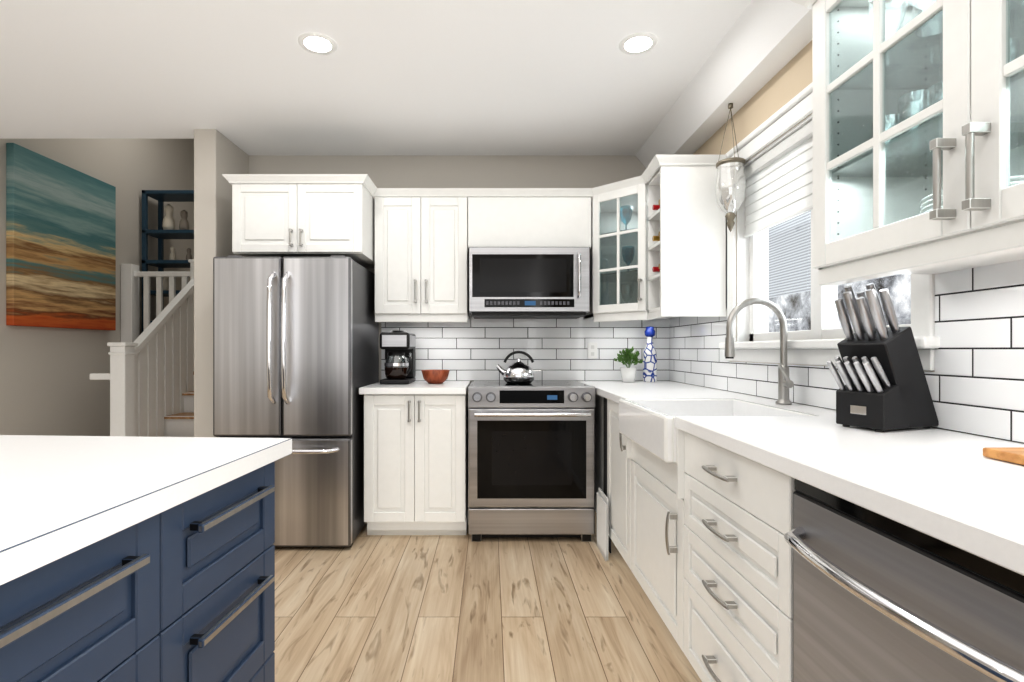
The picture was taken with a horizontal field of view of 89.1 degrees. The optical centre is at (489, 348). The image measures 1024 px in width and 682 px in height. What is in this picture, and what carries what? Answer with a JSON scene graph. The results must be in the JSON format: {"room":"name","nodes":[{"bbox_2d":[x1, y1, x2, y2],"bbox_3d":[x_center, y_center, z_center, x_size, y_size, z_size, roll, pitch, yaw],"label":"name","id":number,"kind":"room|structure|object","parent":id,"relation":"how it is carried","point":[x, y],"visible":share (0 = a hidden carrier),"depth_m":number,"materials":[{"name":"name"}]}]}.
{"room":"kitchen","nodes":[
{"label":"kitchen","id":0,"kind":"room"},
{"bbox_2d":[0,139,193,435],"bbox_3d":[-3.685,-0.886,1.090,0.160,4.060,11.700,0,0,0],"label":"wall","id":1,"kind":"structure","parent":0,"point":[48,387],"depth_m":4.66,"materials":[{"name":"beige paint"}]},
{"bbox_2d":[6,143,115,329],"bbox_3d":[-3.575,-0.856,4.400,0.056,1.360,1.060,0,0,0],"label":"canvas painting","id":2,"kind":"object","parent":1,"relation":"attached to","point":[60,245],"visible":1,"depth_m":4.26},
{"bbox_2d":[194,129,248,436],"bbox_3d":[-1.805,-0.886,5.115,0.140,4.060,3.650,0,0,0],"label":"wall","id":3,"kind":"structure","parent":0,"point":[217,154],"depth_m":3.29,"materials":[{"name":"beige paint"}]},
{"bbox_2d":[0,0,751,154],"bbox_3d":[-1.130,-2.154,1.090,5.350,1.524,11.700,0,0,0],"label":"ceiling","id":4,"kind":"structure","parent":0,"point":[469,77],"depth_m":2.62,"materials":[{"name":"white paint"}]},
{"bbox_2d":[298,32,336,54],"bbox_3d":[-0.785,-1.389,2.370,0.171,0.005,0.171,0,0,-6],"label":"recessed light","id":5,"kind":"object","parent":4,"relation":"in","point":[321,43],"depth_m":2.36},
{"bbox_2d":[619,32,657,54],"bbox_3d":[0.675,-1.389,2.370,0.171,0.005,0.171,0,0,-6],"label":"recessed light","id":6,"kind":"object","parent":4,"relation":"in","point":[632,44],"depth_m":2.36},
{"bbox_2d":[635,0,812,175],"bbox_3d":[1.170,-1.317,-0.510,0.250,0.149,8.500,0,0,0],"label":"soffit","id":7,"kind":"object","parent":4,"relation":"attached to","point":[762,43],"depth_m":2.43,"materials":[{"name":"white paint"}]},
{"bbox_2d":[715,103,745,231],"bbox_3d":[1.219,-0.916,2.635,0.144,0.650,0.144,0,0,0],"label":"hanging lantern","id":8,"kind":"object","parent":7,"relation":"hanging from","point":[730,188],"visible":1,"depth_m":2.59,"materials":[{"name":"glass"}]},
{"bbox_2d":[249,155,653,383],"bbox_3d":[-0.095,-0.204,3.820,3.280,2.696,0.160,0,0,0],"label":"wall","id":9,"kind":"structure","parent":0,"point":[487,171],"depth_m":3.74,"materials":[{"name":"beige paint"}]},
{"bbox_2d":[226,174,309,257],"bbox_3d":[-1.329,-0.806,3.428,0.443,0.460,0.618,0,0,0],"label":"upper cabinet","id":10,"kind":"object","parent":9,"relation":"attached to","point":[269,210],"depth_m":3.12,"materials":[{"name":"white paint"}]},
{"bbox_2d":[306,174,373,268],"bbox_3d":[-0.988,-0.806,3.428,0.443,0.460,0.618,0,0,0],"label":"upper cabinet","id":11,"kind":"object","parent":9,"relation":"attached to","point":[339,207],"depth_m":3.12,"materials":[{"name":"white paint"}]},
{"bbox_2d":[370,187,469,321],"bbox_3d":[-0.451,-0.626,3.563,0.608,0.820,0.348,0,0,0],"label":"upper cabinet","id":12,"kind":"object","parent":9,"relation":"attached to","point":[422,235],"depth_m":3.39,"materials":[{"name":"white paint"}]},
{"bbox_2d":[381,315,668,380],"bbox_3d":[0.258,-0.014,3.736,2.075,0.484,0.008,0,0,0],"label":"tile backsplash","id":13,"kind":"structure","parent":9,"relation":"attached to","point":[472,349],"depth_m":3.73,"materials":[{"name":"white tile"}]},
{"bbox_2d":[588,343,596,358],"bbox_3d":[0.735,0.011,3.728,0.070,0.115,0.007,0,0,0],"label":"electrical outlet plate","id":14,"kind":"object","parent":13,"relation":"attached to","point":[592,350],"visible":1,"depth_m":3.73,"materials":[{"name":"white plastic"}]},
{"bbox_2d":[470,188,593,246],"bbox_3d":[0.274,-0.849,3.563,0.838,0.375,0.348,0,0,0],"label":"upper cabinet","id":15,"kind":"object","parent":9,"relation":"attached to","point":[499,217],"depth_m":3.39,"materials":[{"name":"white paint"}]},
{"bbox_2d":[469,247,589,318],"bbox_3d":[0.251,-0.433,3.495,0.772,0.435,0.482,0,0,0],"label":"microwave","id":16,"kind":"object","parent":15,"relation":"attached to","point":[529,282],"visible":1,"depth_m":3.31,"materials":[{"name":"metal"}]},
{"bbox_2d":[590,179,649,306],"bbox_3d":[0.802,-0.634,3.248,0.275,0.715,0.275,0,0,0],"label":"upper cabinet","id":17,"kind":"object","parent":9,"relation":"attached to","point":[620,210],"depth_m":3.29,"materials":[{"name":"white paint"}]},
{"bbox_2d":[273,511,701,681],"bbox_3d":[-1.405,1.204,1.140,6.600,0.120,11.800,0,0,0],"label":"floor","id":18,"kind":"structure","parent":0,"point":[365,607],"depth_m":2.24,"materials":[{"name":"brown wood"}]},
{"bbox_2d":[90,259,193,436],"bbox_3d":[-3.195,0.137,4.583,0.813,2.015,1.214,0,0,0],"label":"stair railing","id":19,"kind":"object","parent":18,"relation":"on","point":[149,376],"visible":0.71,"depth_m":4.57,"materials":[{"name":"white wood"}]},
{"bbox_2d":[0,435,291,681],"bbox_3d":[-1.122,0.687,0.142,1.081,0.914,2.457,0,0,3],"label":"kitchen island","id":20,"kind":"object","parent":18,"relation":"on","point":[134,559],"visible":1,"depth_m":0.91,"materials":[{"name":"blue paint"}]},
{"bbox_2d":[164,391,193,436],"bbox_3d":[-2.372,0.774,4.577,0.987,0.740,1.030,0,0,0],"label":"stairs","id":21,"kind":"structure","parent":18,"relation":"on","point":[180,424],"depth_m":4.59,"materials":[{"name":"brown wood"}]},
{"bbox_2d":[164,371,193,436],"bbox_3d":[-2.740,0.681,5.900,1.725,0.925,1.676,0,0,0],"label":"staircase","id":22,"kind":"object","parent":18,"relation":"on","point":[165,428],"depth_m":5.09,"materials":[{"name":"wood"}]},
{"bbox_2d":[142,190,193,331],"bbox_3d":[-3.135,-0.704,5.470,0.860,1.844,0.300,0,0,0],"label":"shelving unit","id":23,"kind":"object","parent":22,"relation":"on","point":[166,227],"visible":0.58,"depth_m":5.40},
{"bbox_2d":[213,255,378,546],"bbox_3d":[-1.180,0.301,3.283,0.780,1.685,0.853,0,0,0],"label":"refrigerator","id":24,"kind":"object","parent":18,"relation":"on","point":[296,349],"visible":0.83,"depth_m":2.94,"materials":[{"name":"metal"}]},
{"bbox_2d":[359,381,469,534],"bbox_3d":[-0.459,0.686,3.401,0.636,0.915,0.671,0,0,0],"label":"base cabinet","id":25,"kind":"object","parent":18,"relation":"on","point":[415,457],"visible":0.94,"depth_m":3.10,"materials":[{"name":"white paint"}]},
{"bbox_2d":[380,330,415,383],"bbox_3d":[-0.607,0.051,3.482,0.211,0.352,0.321,0,0,0],"label":"coffee maker","id":26,"kind":"object","parent":25,"relation":"on","point":[399,346],"visible":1,"depth_m":3.36,"materials":[{"name":"black plastic"}]},
{"bbox_2d":[421,370,449,383],"bbox_3d":[-0.360,0.183,3.440,0.188,0.088,0.188,0,0,0],"label":"bowl","id":27,"kind":"object","parent":25,"relation":"on","point":[435,376],"visible":1,"depth_m":3.38,"materials":[{"name":"orange metal"}]},
{"bbox_2d":[468,381,595,541],"bbox_3d":[0.246,0.683,3.357,0.753,0.922,0.705,0,0,0],"label":"range","id":28,"kind":"object","parent":18,"relation":"on","point":[531,459],"visible":1,"depth_m":3.07,"materials":[{"name":"metal"}]},
{"bbox_2d":[496,351,534,383],"bbox_3d":[0.165,0.118,3.430,0.258,0.212,0.208,0,0,0],"label":"kettle","id":29,"kind":"object","parent":28,"relation":"on","point":[518,371],"visible":1,"depth_m":3.36,"materials":[{"name":"metal"}]},
{"bbox_2d":[598,393,601,489],"bbox_3d":[0.973,0.707,2.965,0.637,0.876,0.228,0,0,0],"label":"base cabinet","id":30,"kind":"object","parent":18,"relation":"on","point":[599,394],"depth_m":3.18,"materials":[{"name":"white paint"}]},
{"bbox_2d":[597,487,607,560],"bbox_3d":[0.631,0.976,2.920,0.018,0.334,0.240,0,0,0],"label":"panel","id":31,"kind":"object","parent":18,"relation":"on","point":[602,522],"visible":1,"depth_m":2.88,"materials":[{"name":"white wood"}]},
{"bbox_2d":[588,385,705,512],"bbox_3d":[0.973,0.707,3.408,0.637,0.876,0.657,0,0,0],"label":"base cabinet","id":32,"kind":"object","parent":18,"relation":"on","point":[599,388],"depth_m":3.09,"materials":[{"name":"white paint"}]},
{"bbox_2d":[614,347,642,382],"bbox_3d":[0.949,0.104,3.566,0.216,0.248,0.178,0,0,0],"label":"plant pot","id":33,"kind":"object","parent":32,"relation":"on","point":[629,358],"visible":1,"depth_m":3.54,"materials":[{"name":"white ceramic"}]},
{"bbox_2d":[643,326,656,381],"bbox_3d":[1.110,0.035,3.610,0.094,0.386,0.094,0,0,0],"label":"ceramic bottle","id":34,"kind":"object","parent":32,"relation":"on","point":[649,364],"visible":1,"depth_m":3.58,"materials":[{"name":"ceramic"}]},
{"bbox_2d":[634,449,681,649],"bbox_3d":[0.973,0.801,2.089,0.637,0.686,0.650,0,0,0],"label":"base cabinet","id":35,"kind":"object","parent":18,"relation":"on","point":[657,495],"depth_m":2.01,"materials":[{"name":"white paint"}]},
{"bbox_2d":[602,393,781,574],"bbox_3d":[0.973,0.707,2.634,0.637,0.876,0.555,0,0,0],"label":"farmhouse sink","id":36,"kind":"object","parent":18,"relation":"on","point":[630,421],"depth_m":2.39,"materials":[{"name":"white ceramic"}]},
{"bbox_2d":[725,298,793,404],"bbox_3d":[1.111,0.007,2.140,0.273,0.440,0.091,0,0,0],"label":"faucet","id":37,"kind":"object","parent":36,"relation":"on","point":[785,383],"visible":1,"depth_m":2.14,"materials":[{"name":"silver metal"}]},
{"bbox_2d":[670,421,1023,681],"bbox_3d":[0.973,0.707,1.477,0.637,0.876,0.691,0,0,0],"label":"base cabinet","id":38,"kind":"object","parent":18,"relation":"on","point":[695,484],"depth_m":1.24,"materials":[{"name":"white paint"}]},
{"bbox_2d":[827,283,938,431],"bbox_3d":[1.134,0.020,1.509,0.291,0.415,0.137,0,0,-20],"label":"knife block","id":39,"kind":"object","parent":38,"relation":"on","point":[881,372],"visible":1,"depth_m":1.46,"materials":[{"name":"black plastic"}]},
{"bbox_2d":[983,447,1023,464],"bbox_3d":[1.153,0.217,0.895,0.225,0.020,0.410,0,0,0],"label":"cutting board","id":40,"kind":"object","parent":38,"relation":"on","point":[1015,455],"visible":1,"depth_m":1.06,"materials":[{"name":"brown wood"}]},
{"bbox_2d":[784,479,1023,681],"bbox_3d":[0.927,0.710,0.828,0.695,0.868,0.600,0,0,0],"label":"dishwasher","id":41,"kind":"object","parent":18,"relation":"on","point":[878,597],"visible":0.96,"depth_m":0.84,"materials":[{"name":"silver metal"}]},
{"bbox_2d":[684,39,1022,443],"bbox_3d":[1.375,-0.204,-0.510,0.160,2.696,8.500,0,0,0],"label":"wall","id":42,"kind":"structure","parent":0,"point":[788,82],"depth_m":2.44,"materials":[{"name":"beige paint"}]},
{"bbox_2d":[719,82,939,370],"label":"window","id":43,"kind":"structure","parent":42,"relation":"in","point":[817,343],"depth_m":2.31,"materials":[{"name":"clear glass"}]},
{"bbox_2d":[744,120,812,237],"bbox_3d":[1.326,-0.755,2.156,0.038,0.353,1.120,0,0,0],"label":"window shade","id":44,"kind":"object","parent":43,"relation":"attached to","point":[779,183],"visible":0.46,"depth_m":2.37,"materials":[{"name":"white fabric"}]},
{"bbox_2d":[669,259,1023,443],"bbox_3d":[1.291,-0.014,1.861,0.008,0.484,3.742,0,0,0],"label":"tile backsplash","id":45,"kind":"structure","parent":42,"relation":"attached to","point":[975,381],"depth_m":1.43,"materials":[{"name":"white tile"}]},
{"bbox_2d":[790,0,1023,285],"bbox_3d":[1.091,-0.610,1.009,0.402,0.853,1.070,0,0,0],"label":"upper cabinet","id":46,"kind":"object","parent":42,"relation":"attached to","point":[918,136],"visible":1,"depth_m":1.21,"materials":[{"name":"white paint"}]}
]}

